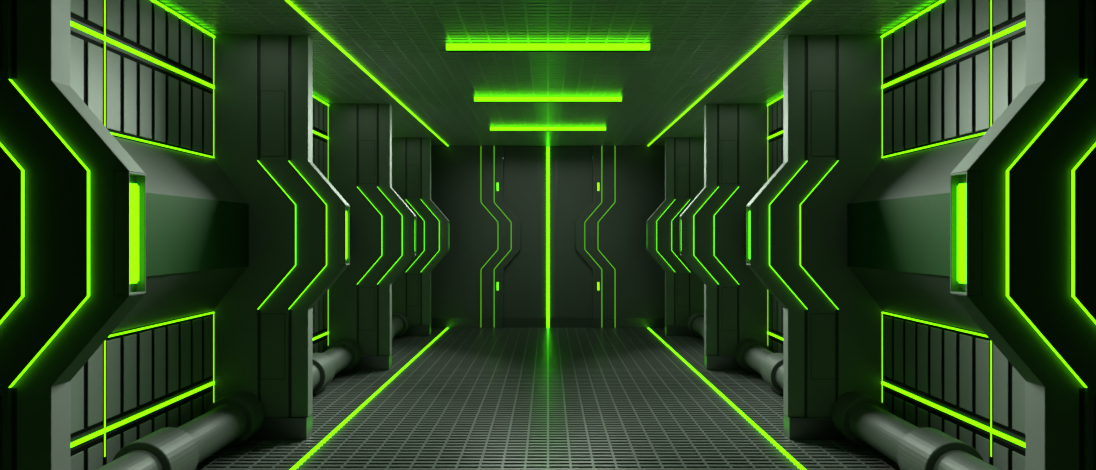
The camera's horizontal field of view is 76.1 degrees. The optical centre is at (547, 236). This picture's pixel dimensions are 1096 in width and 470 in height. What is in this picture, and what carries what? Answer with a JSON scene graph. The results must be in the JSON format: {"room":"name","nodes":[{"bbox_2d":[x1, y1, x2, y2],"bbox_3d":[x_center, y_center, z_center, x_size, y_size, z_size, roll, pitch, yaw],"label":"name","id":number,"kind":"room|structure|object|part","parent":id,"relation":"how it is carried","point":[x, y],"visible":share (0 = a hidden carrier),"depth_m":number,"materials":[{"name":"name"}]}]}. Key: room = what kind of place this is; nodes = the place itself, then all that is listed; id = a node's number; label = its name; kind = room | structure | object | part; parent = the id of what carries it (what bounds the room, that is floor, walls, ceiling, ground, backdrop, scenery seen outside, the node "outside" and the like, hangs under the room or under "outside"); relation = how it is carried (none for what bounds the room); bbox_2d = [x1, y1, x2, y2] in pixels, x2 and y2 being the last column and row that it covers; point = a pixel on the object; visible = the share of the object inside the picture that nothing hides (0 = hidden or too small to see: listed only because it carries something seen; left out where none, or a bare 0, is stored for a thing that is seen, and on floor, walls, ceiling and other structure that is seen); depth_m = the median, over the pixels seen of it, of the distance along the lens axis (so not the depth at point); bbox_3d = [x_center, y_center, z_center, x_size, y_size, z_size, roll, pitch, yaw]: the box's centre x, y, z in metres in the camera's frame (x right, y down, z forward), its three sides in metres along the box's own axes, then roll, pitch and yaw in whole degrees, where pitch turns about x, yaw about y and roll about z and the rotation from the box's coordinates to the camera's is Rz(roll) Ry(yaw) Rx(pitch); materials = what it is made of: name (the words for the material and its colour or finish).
{"room":"spaceship corridor","nodes":[
{"label":"spaceship corridor","id":0,"kind":"room"},
{"bbox_2d":[156,0,939,145],"bbox_3d":[0.000,-2.015,6.735,6.700,0.020,17.530,0,0,0],"label":"ceiling","id":1,"kind":"structure","parent":0,"point":[401,44],"depth_m":7.76,"materials":[{"name":"metal"}]},
{"bbox_2d":[285,0,447,145],"bbox_3d":[-2.200,-1.994,6.699,0.024,0.023,17.378,0,0,0],"label":"ceiling light strip","id":2,"kind":"object","parent":1,"relation":"attached to","point":[289,2],"visible":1,"depth_m":7.75,"materials":[{"name":"green plastic"}]},
{"bbox_2d":[446,44,649,51],"bbox_3d":[0.000,-1.968,7.293,2.110,0.071,0.095,0,0,0],"label":"ceiling lamp","id":3,"kind":"object","parent":1,"relation":"attached to","point":[449,47],"visible":1,"depth_m":7.25,"materials":[{"name":"green plastic"}]},
{"bbox_2d":[474,97,621,101],"bbox_3d":[0.000,-1.968,10.047,2.110,0.071,0.095,0,0,0],"label":"ceiling lamp","id":4,"kind":"object","parent":1,"relation":"attached to","point":[476,99],"visible":1,"depth_m":10.00,"materials":[{"name":"green plastic"}]},
{"bbox_2d":[490,127,605,130],"bbox_3d":[0.000,-1.968,12.803,2.110,0.071,0.095,0,0,0],"label":"ceiling lamp","id":5,"kind":"object","parent":1,"relation":"attached to","point":[491,128],"visible":1,"depth_m":12.75,"materials":[{"name":"green plastic"}]},
{"bbox_2d":[648,0,810,145],"bbox_3d":[2.200,-1.994,6.699,0.024,0.023,17.378,0,0,0],"label":"ceiling light strip","id":6,"kind":"object","parent":1,"relation":"attached to","point":[806,2],"visible":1,"depth_m":7.75,"materials":[{"name":"green plastic"}]},
{"bbox_2d":[195,328,900,469],"bbox_3d":[0.000,2.024,6.741,6.700,0.018,17.518,0,0,0],"label":"floor","id":7,"kind":"structure","parent":0,"point":[475,398],"depth_m":8.02,"materials":[{"name":"metal"}]},
{"bbox_2d":[0,0,145,469],"bbox_3d":[-2.686,0.005,3.419,1.340,4.020,0.180,0,0,0],"label":"pillar","id":8,"kind":"structure","parent":7,"relation":"on","point":[73,199],"depth_m":3.37,"materials":[{"name":"metal"}]},
{"bbox_3d":[-2.735,-1.123,3.348,0.246,0.655,0.002,0,0,0],"label":"access panel","id":9,"kind":"part","parent":8,"relation":"part of","materials":[{"name":"black metal"}]},
{"bbox_3d":[-2.735,1.093,3.348,0.246,0.655,0.002,0,0,0],"label":"access panel","id":10,"kind":"part","parent":8,"relation":"part of","materials":[{"name":"black metal"}]},
{"bbox_3d":[-2.931,-0.102,3.349,0.850,3.805,0.040,0,0,0],"label":"plate","id":11,"kind":"part","parent":8,"relation":"part of","materials":[{"name":"metal"}]},
{"bbox_3d":[-2.542,-0.102,3.359,0.671,3.805,0.020,0,0,0],"label":"plate","id":12,"kind":"part","parent":8,"relation":"part of","materials":[{"name":"metal"}]},
{"bbox_2d":[130,183,138,283],"bbox_3d":[-2.046,-0.015,3.429,0.025,0.492,0.104,0,0,0],"label":"lamp","id":13,"kind":"object","parent":8,"relation":"attached to","point":[134,187],"depth_m":3.44,"materials":[{"name":"green plastic"}]},
{"bbox_2d":[96,391,263,469],"bbox_3d":[-3.040,1.774,5.223,0.464,0.482,3.424,0,0,0],"label":"pipe","id":14,"kind":"object","parent":7,"relation":"on","point":[230,421],"visible":1,"depth_m":5.80,"materials":[{"name":"metal"}]},
{"bbox_2d":[213,34,349,439],"bbox_3d":[-2.686,0.005,7.027,1.340,4.020,0.180,0,0,0],"label":"pillar","id":15,"kind":"structure","parent":7,"relation":"on","point":[299,223],"depth_m":6.95,"materials":[{"name":"metal"}]},
{"bbox_3d":[-2.931,-0.102,6.957,0.850,3.805,0.040,0,0,0],"label":"plate","id":16,"kind":"part","parent":15,"relation":"part of","materials":[{"name":"metal"}]},
{"bbox_3d":[-2.735,-1.123,6.956,0.246,0.655,0.002,0,0,0],"label":"access panel","id":17,"kind":"part","parent":15,"relation":"part of","materials":[{"name":"grey metal"}]},
{"bbox_3d":[-2.735,1.093,6.956,0.246,0.655,0.002,0,0,0],"label":"access panel","id":18,"kind":"part","parent":15,"relation":"part of","materials":[{"name":"grey metal"}]},
{"bbox_3d":[-2.542,-0.102,6.967,0.671,3.805,0.020,0,0,0],"label":"plate","id":19,"kind":"part","parent":15,"relation":"part of","materials":[{"name":"metal"}]},
{"bbox_2d":[346,212,346,257],"bbox_3d":[-2.046,-0.015,7.037,0.025,0.492,0.104,0,0,0],"label":"lamp","id":20,"kind":"object","parent":15,"relation":"attached to","point":[346,212],"depth_m":7.07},
{"bbox_2d":[313,338,360,395],"bbox_3d":[-3.040,1.774,8.831,0.464,0.482,3.424,0,0,0],"label":"pipe","id":21,"kind":"object","parent":7,"relation":"on","point":[342,355],"visible":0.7,"depth_m":9.57,"materials":[{"name":"metal"}]},
{"bbox_2d":[290,328,447,469],"bbox_3d":[-2.182,2.025,6.699,0.083,0.040,17.378,0,0,0],"label":"light strip","id":22,"kind":"object","parent":7,"relation":"on","point":[338,427],"visible":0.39,"depth_m":7.93,"materials":[{"name":"green plastic"}]},
{"bbox_2d":[327,103,415,369],"bbox_3d":[-2.686,0.005,10.635,1.340,4.020,0.180,0,0,0],"label":"pillar","id":23,"kind":"structure","parent":7,"relation":"on","point":[383,226],"depth_m":10.56,"materials":[{"name":"metal"}]},
{"bbox_3d":[-2.931,-0.102,10.565,0.850,3.805,0.040,0,0,0],"label":"plate","id":24,"kind":"part","parent":23,"relation":"part of","materials":[{"name":"metal"}]},
{"bbox_3d":[-2.735,-1.123,10.564,0.246,0.655,0.002,0,0,0],"label":"access panel","id":25,"kind":"part","parent":23,"relation":"part of","materials":[{"name":"grey metal"}]},
{"bbox_3d":[-2.735,1.093,10.564,0.246,0.655,0.002,0,0,0],"label":"access panel","id":26,"kind":"part","parent":23,"relation":"part of","materials":[{"name":"grey metal"}]},
{"bbox_3d":[-2.542,-0.102,10.575,0.671,3.805,0.020,0,0,0],"label":"plate","id":27,"kind":"part","parent":23,"relation":"part of","materials":[{"name":"metal"}]},
{"bbox_2d":[392,312,408,339],"bbox_3d":[-3.040,1.774,12.439,0.464,0.482,3.424,0,0,0],"label":"pipe","id":28,"kind":"object","parent":7,"relation":"on","point":[400,322],"visible":0.33,"depth_m":13.87,"materials":[{"name":"metal"}]},
{"bbox_2d":[392,137,449,335],"bbox_3d":[-2.686,0.005,14.243,1.340,4.020,0.180,0,0,0],"label":"pillar","id":29,"kind":"structure","parent":7,"relation":"on","point":[411,156],"depth_m":14.17,"materials":[{"name":"metal"}]},
{"bbox_3d":[-2.931,-0.102,14.173,0.850,3.805,0.040,0,0,0],"label":"plate","id":30,"kind":"part","parent":29,"relation":"part of","materials":[{"name":"metal"}]},
{"bbox_3d":[-2.542,-0.102,14.183,0.671,3.805,0.020,0,0,0],"label":"plate","id":31,"kind":"part","parent":29,"relation":"part of","materials":[{"name":"metal"}]},
{"bbox_2d":[431,145,519,327],"bbox_3d":[-1.984,0.005,15.456,2.748,4.020,0.128,0,0,0],"label":"door surround","id":32,"kind":"object","parent":7,"relation":"on","point":[467,180],"visible":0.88,"depth_m":15.40,"materials":[{"name":"metal"}]},
{"bbox_2d":[503,147,545,327],"bbox_3d":[-0.530,0.015,15.498,0.980,4.000,0.041,0,0,0],"label":"door","id":33,"kind":"structure","parent":32,"relation":"attached to","point":[524,168],"depth_m":15.48,"materials":[{"name":"metal"}]},
{"bbox_3d":[-0.530,1.909,15.498,0.980,0.212,0.041,0,0,0],"label":"kick plate","id":34,"kind":"part","parent":33,"relation":"part of","materials":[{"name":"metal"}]},
{"bbox_2d":[546,147,549,327],"bbox_3d":[0.000,0.013,15.475,0.068,3.997,0.050,0,0,0],"label":"lamp","id":35,"kind":"object","parent":33,"relation":"attached to","point":[547,148],"visible":1,"depth_m":15.45,"materials":[{"name":"green plastic"}]},
{"bbox_2d":[576,145,664,327],"bbox_3d":[1.984,0.005,15.456,2.748,4.020,0.128,0,0,0],"label":"door surround","id":36,"kind":"object","parent":7,"relation":"on","point":[628,180],"visible":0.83,"depth_m":15.40,"materials":[{"name":"metal"}]},
{"bbox_2d":[550,147,592,327],"bbox_3d":[0.530,0.015,15.498,0.980,4.000,0.041,0,0,0],"label":"door","id":37,"kind":"structure","parent":36,"relation":"attached to","point":[571,168],"depth_m":15.48,"materials":[{"name":"metal"}]},
{"bbox_3d":[0.530,1.909,15.498,0.980,0.212,0.041,0,0,0],"label":"kick plate","id":38,"kind":"part","parent":37,"relation":"part of","materials":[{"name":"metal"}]},
{"bbox_2d":[646,137,703,335],"bbox_3d":[2.686,0.005,14.243,1.340,4.020,0.180,0,0,0],"label":"pillar","id":39,"kind":"structure","parent":7,"relation":"on","point":[684,156],"depth_m":14.17,"materials":[{"name":"metal"}]},
{"bbox_3d":[2.542,-0.102,14.183,0.671,3.805,0.020,0,0,0],"label":"plate","id":40,"kind":"part","parent":39,"relation":"part of","materials":[{"name":"metal"}]},
{"bbox_3d":[2.931,-0.102,14.173,0.850,3.805,0.040,0,0,0],"label":"plate","id":41,"kind":"part","parent":39,"relation":"part of","materials":[{"name":"metal"}]},
{"bbox_2d":[687,312,703,339],"bbox_3d":[3.040,1.774,12.439,0.464,0.482,3.424,0,0,0],"label":"pipe","id":42,"kind":"object","parent":7,"relation":"on","point":[695,322],"visible":0.31,"depth_m":13.87,"materials":[{"name":"metal"}]},
{"bbox_2d":[680,103,768,369],"bbox_3d":[2.686,0.005,10.635,1.340,4.020,0.180,0,0,0],"label":"pillar","id":43,"kind":"structure","parent":7,"relation":"on","point":[712,226],"depth_m":10.56,"materials":[{"name":"metal"}]},
{"bbox_3d":[2.542,-0.102,10.575,0.671,3.805,0.020,0,0,0],"label":"plate","id":44,"kind":"part","parent":43,"relation":"part of","materials":[{"name":"metal"}]},
{"bbox_3d":[2.735,-1.123,10.564,0.246,0.655,0.002,0,0,0],"label":"access panel","id":45,"kind":"part","parent":43,"relation":"part of","materials":[{"name":"grey metal"}]},
{"bbox_3d":[2.735,1.093,10.564,0.246,0.655,0.002,0,0,0],"label":"access panel","id":46,"kind":"part","parent":43,"relation":"part of","materials":[{"name":"grey metal"}]},
{"bbox_3d":[2.931,-0.102,10.565,0.850,3.805,0.040,0,0,0],"label":"plate","id":47,"kind":"part","parent":43,"relation":"part of","materials":[{"name":"metal"}]},
{"bbox_2d":[648,328,805,469],"bbox_3d":[2.182,2.025,6.699,0.083,0.040,17.378,0,0,0],"label":"light strip","id":48,"kind":"object","parent":7,"relation":"on","point":[757,427],"visible":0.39,"depth_m":7.92,"materials":[{"name":"green plastic"}]},
{"bbox_2d":[735,338,782,395],"bbox_3d":[3.040,1.774,8.831,0.464,0.482,3.424,0,0,0],"label":"pipe","id":49,"kind":"object","parent":7,"relation":"on","point":[753,355],"visible":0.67,"depth_m":9.57,"materials":[{"name":"metal"}]},
{"bbox_2d":[746,34,882,439],"bbox_3d":[2.686,0.005,7.027,1.340,4.020,0.180,0,0,0],"label":"pillar","id":50,"kind":"structure","parent":7,"relation":"on","point":[796,223],"depth_m":6.95,"materials":[{"name":"metal"}]},
{"bbox_2d":[749,212,749,257],"bbox_3d":[2.046,-0.015,7.037,0.025,0.492,0.104,0,0,0],"label":"lamp","id":51,"kind":"object","parent":50,"relation":"attached to","point":[749,212],"depth_m":7.07,"materials":[{"name":"green plastic"}]},
{"bbox_3d":[2.542,-0.102,6.967,0.671,3.805,0.020,0,0,0],"label":"plate","id":52,"kind":"part","parent":50,"relation":"part of","materials":[{"name":"metal"}]},
{"bbox_3d":[2.735,-1.123,6.956,0.246,0.655,0.002,0,0,0],"label":"access panel","id":53,"kind":"part","parent":50,"relation":"part of","materials":[{"name":"grey metal"}]},
{"bbox_3d":[2.735,1.093,6.956,0.246,0.655,0.002,0,0,0],"label":"access panel","id":54,"kind":"part","parent":50,"relation":"part of","materials":[{"name":"grey metal"}]},
{"bbox_3d":[2.931,-0.102,6.957,0.850,3.805,0.040,0,0,0],"label":"plate","id":55,"kind":"part","parent":50,"relation":"part of","materials":[{"name":"metal"}]},
{"bbox_2d":[832,391,999,469],"bbox_3d":[3.040,1.774,5.223,0.464,0.482,3.424,0,0,0],"label":"pipe","id":56,"kind":"object","parent":7,"relation":"on","point":[865,421],"visible":1,"depth_m":5.82,"materials":[{"name":"metal"}]},
{"bbox_2d":[950,0,1095,469],"bbox_3d":[2.686,0.005,3.419,1.340,4.020,0.180,0,0,0],"label":"pillar","id":57,"kind":"structure","parent":7,"relation":"on","point":[1023,198],"depth_m":3.37,"materials":[{"name":"metal"}]},
{"bbox_2d":[957,183,965,283],"bbox_3d":[2.046,-0.015,3.429,0.025,0.492,0.104,0,0,0],"label":"lamp","id":58,"kind":"object","parent":57,"relation":"attached to","point":[961,187],"depth_m":3.44,"materials":[{"name":"green plastic"}]},
{"bbox_3d":[2.542,-0.102,3.359,0.671,3.805,0.020,0,0,0],"label":"plate","id":59,"kind":"part","parent":57,"relation":"part of","materials":[{"name":"metal"}]},
{"bbox_3d":[2.931,-0.102,3.349,0.850,3.805,0.040,0,0,0],"label":"plate","id":60,"kind":"part","parent":57,"relation":"part of","materials":[{"name":"metal"}]},
{"bbox_3d":[2.735,-1.123,3.348,0.246,0.655,0.002,0,0,0],"label":"access panel","id":61,"kind":"part","parent":57,"relation":"part of","materials":[{"name":"black metal"}]},
{"bbox_3d":[2.735,1.093,3.348,0.246,0.655,0.002,0,0,0],"label":"access panel","id":62,"kind":"part","parent":57,"relation":"part of","materials":[{"name":"black metal"}]},
{"bbox_2d":[504,146,591,146],"bbox_3d":[0.000,0.035,15.650,6.720,4.140,0.100,0,0,0],"label":"wall","id":63,"kind":"structure","parent":0,"point":[504,146],"depth_m":15.60,"materials":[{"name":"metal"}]},
{"bbox_3d":[-3.410,0.040,6.850,0.100,4.150,17.900,0,0,0],"label":"wall","id":64,"kind":"structure","parent":0,"visible":0},
{"bbox_2d":[70,311,214,469],"bbox_3d":[-3.330,1.325,5.224,0.056,1.180,3.426,0,0,0],"label":"slatted panel","id":65,"kind":"object","parent":64,"relation":"attached to","point":[141,381],"visible":0.62,"depth_m":5.68,"materials":[{"name":"metal"}]},
{"bbox_3d":[-3.318,1.090,5.229,0.011,0.630,0.012,0,0,0],"label":"post","id":66,"kind":"part","parent":65,"relation":"part of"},
{"bbox_3d":[-3.321,1.450,5.224,0.005,0.090,3.426,0,0,0],"label":"rail","id":67,"kind":"part","parent":65,"relation":"part of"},
{"bbox_2d":[70,0,214,158],"bbox_3d":[-3.328,-1.383,5.224,0.060,1.237,3.426,0,0,0],"label":"slatted panel","id":68,"kind":"object","parent":64,"relation":"attached to","point":[145,70],"visible":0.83,"depth_m":5.76,"materials":[{"name":"metal"}]},
{"bbox_3d":[-3.318,-1.752,5.229,0.011,0.453,0.012,0,0,0],"label":"post","id":69,"kind":"part","parent":68,"relation":"part of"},
{"bbox_3d":[-3.318,-1.120,5.229,0.011,0.630,0.012,0,0,0],"label":"post","id":70,"kind":"part","parent":68,"relation":"part of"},
{"bbox_3d":[-3.321,-1.480,5.224,0.005,0.090,3.426,0,0,0],"label":"rail","id":71,"kind":"part","parent":68,"relation":"part of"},
{"bbox_2d":[112,137,248,332],"bbox_3d":[-3.162,-0.015,5.223,0.392,1.496,3.426,0,0,0],"label":"wall panel","id":72,"kind":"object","parent":64,"relation":"attached to","point":[197,221],"depth_m":5.93,"materials":[{"name":"metal"}]},
{"bbox_2d":[313,290,328,352],"bbox_3d":[-3.330,1.325,8.832,0.056,1.180,3.426,0,0,0],"label":"slatted panel","id":73,"kind":"object","parent":64,"relation":"attached to","point":[320,309],"visible":0.09,"depth_m":10.23,"materials":[{"name":"metal"}]},
{"bbox_3d":[-3.321,1.450,8.832,0.005,0.090,3.426,0,0,0],"label":"rail","id":74,"kind":"part","parent":73,"relation":"part of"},
{"bbox_2d":[313,95,328,179],"bbox_3d":[-3.328,-1.383,8.832,0.060,1.237,3.426,0,0,0],"label":"slatted panel","id":75,"kind":"object","parent":64,"relation":"attached to","point":[320,108],"visible":0.15,"depth_m":10.18,"materials":[{"name":"metal"}]},
{"bbox_3d":[-3.321,-1.480,8.832,0.005,0.090,3.426,0,0,0],"label":"rail","id":76,"kind":"part","parent":75,"relation":"part of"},
{"bbox_2d":[350,215,350,255],"bbox_3d":[-3.162,-0.015,8.831,0.392,1.496,3.426,0,0,0],"label":"beam","id":77,"kind":"structure","parent":64,"relation":"attached to","point":[350,215],"depth_m":10.51,"materials":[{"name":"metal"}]},
{"bbox_3d":[3.410,0.040,6.850,0.100,4.150,17.900,0,0,0],"label":"wall","id":78,"kind":"structure","parent":0,"visible":0},
{"bbox_2d":[745,215,745,255],"bbox_3d":[3.162,-0.015,8.831,0.392,1.496,3.426,0,0,0],"label":"beam","id":79,"kind":"structure","parent":78,"relation":"attached to","point":[745,215],"depth_m":10.51,"materials":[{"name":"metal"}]},
{"bbox_2d":[767,290,782,352],"bbox_3d":[3.330,1.325,8.832,0.056,1.180,3.426,0,0,0],"label":"slatted panel","id":80,"kind":"object","parent":78,"relation":"attached to","point":[775,309],"visible":0.05,"depth_m":10.23,"materials":[{"name":"metal"}]},
{"bbox_3d":[3.321,1.450,8.832,0.005,0.090,3.426,0,0,0],"label":"rail","id":81,"kind":"part","parent":80,"relation":"part of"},
{"bbox_2d":[767,95,782,179],"bbox_3d":[3.328,-1.383,8.832,0.060,1.237,3.426,0,0,0],"label":"slatted panel","id":82,"kind":"object","parent":78,"relation":"attached to","point":[775,108],"visible":0.16,"depth_m":10.18,"materials":[{"name":"metal"}]},
{"bbox_3d":[3.321,-1.480,8.832,0.005,0.090,3.426,0,0,0],"label":"rail","id":83,"kind":"part","parent":82,"relation":"part of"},
{"bbox_2d":[847,137,983,332],"bbox_3d":[3.162,-0.015,5.223,0.392,1.496,3.426,0,0,0],"label":"wall panel","id":84,"kind":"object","parent":78,"relation":"attached to","point":[898,221],"depth_m":5.92,"materials":[{"name":"metal"}]},
{"bbox_2d":[881,311,1025,469],"bbox_3d":[3.330,1.325,5.224,0.056,1.180,3.426,0,0,0],"label":"slatted panel","id":85,"kind":"object","parent":78,"relation":"attached to","point":[954,381],"visible":0.68,"depth_m":5.68,"materials":[{"name":"metal"}]},
{"bbox_3d":[3.321,1.450,5.224,0.005,0.090,3.426,0,0,0],"label":"rail","id":86,"kind":"part","parent":85,"relation":"part of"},
{"bbox_3d":[3.318,1.090,5.229,0.011,0.630,0.012,0,0,0],"label":"post","id":87,"kind":"part","parent":85,"relation":"part of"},
{"bbox_2d":[881,0,1025,158],"bbox_3d":[3.328,-1.383,5.224,0.060,1.237,3.426,0,0,0],"label":"slatted panel","id":88,"kind":"object","parent":78,"relation":"attached to","point":[950,70],"visible":0.75,"depth_m":5.76,"materials":[{"name":"metal"}]},
{"bbox_3d":[3.321,-1.480,5.224,0.005,0.090,3.426,0,0,0],"label":"rail","id":89,"kind":"part","parent":88,"relation":"part of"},
{"bbox_3d":[3.318,-1.752,5.229,0.011,0.453,0.012,0,0,0],"label":"post","id":90,"kind":"part","parent":88,"relation":"part of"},
{"bbox_3d":[3.318,-1.120,5.229,0.011,0.630,0.012,0,0,0],"label":"post","id":91,"kind":"part","parent":88,"relation":"part of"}
]}

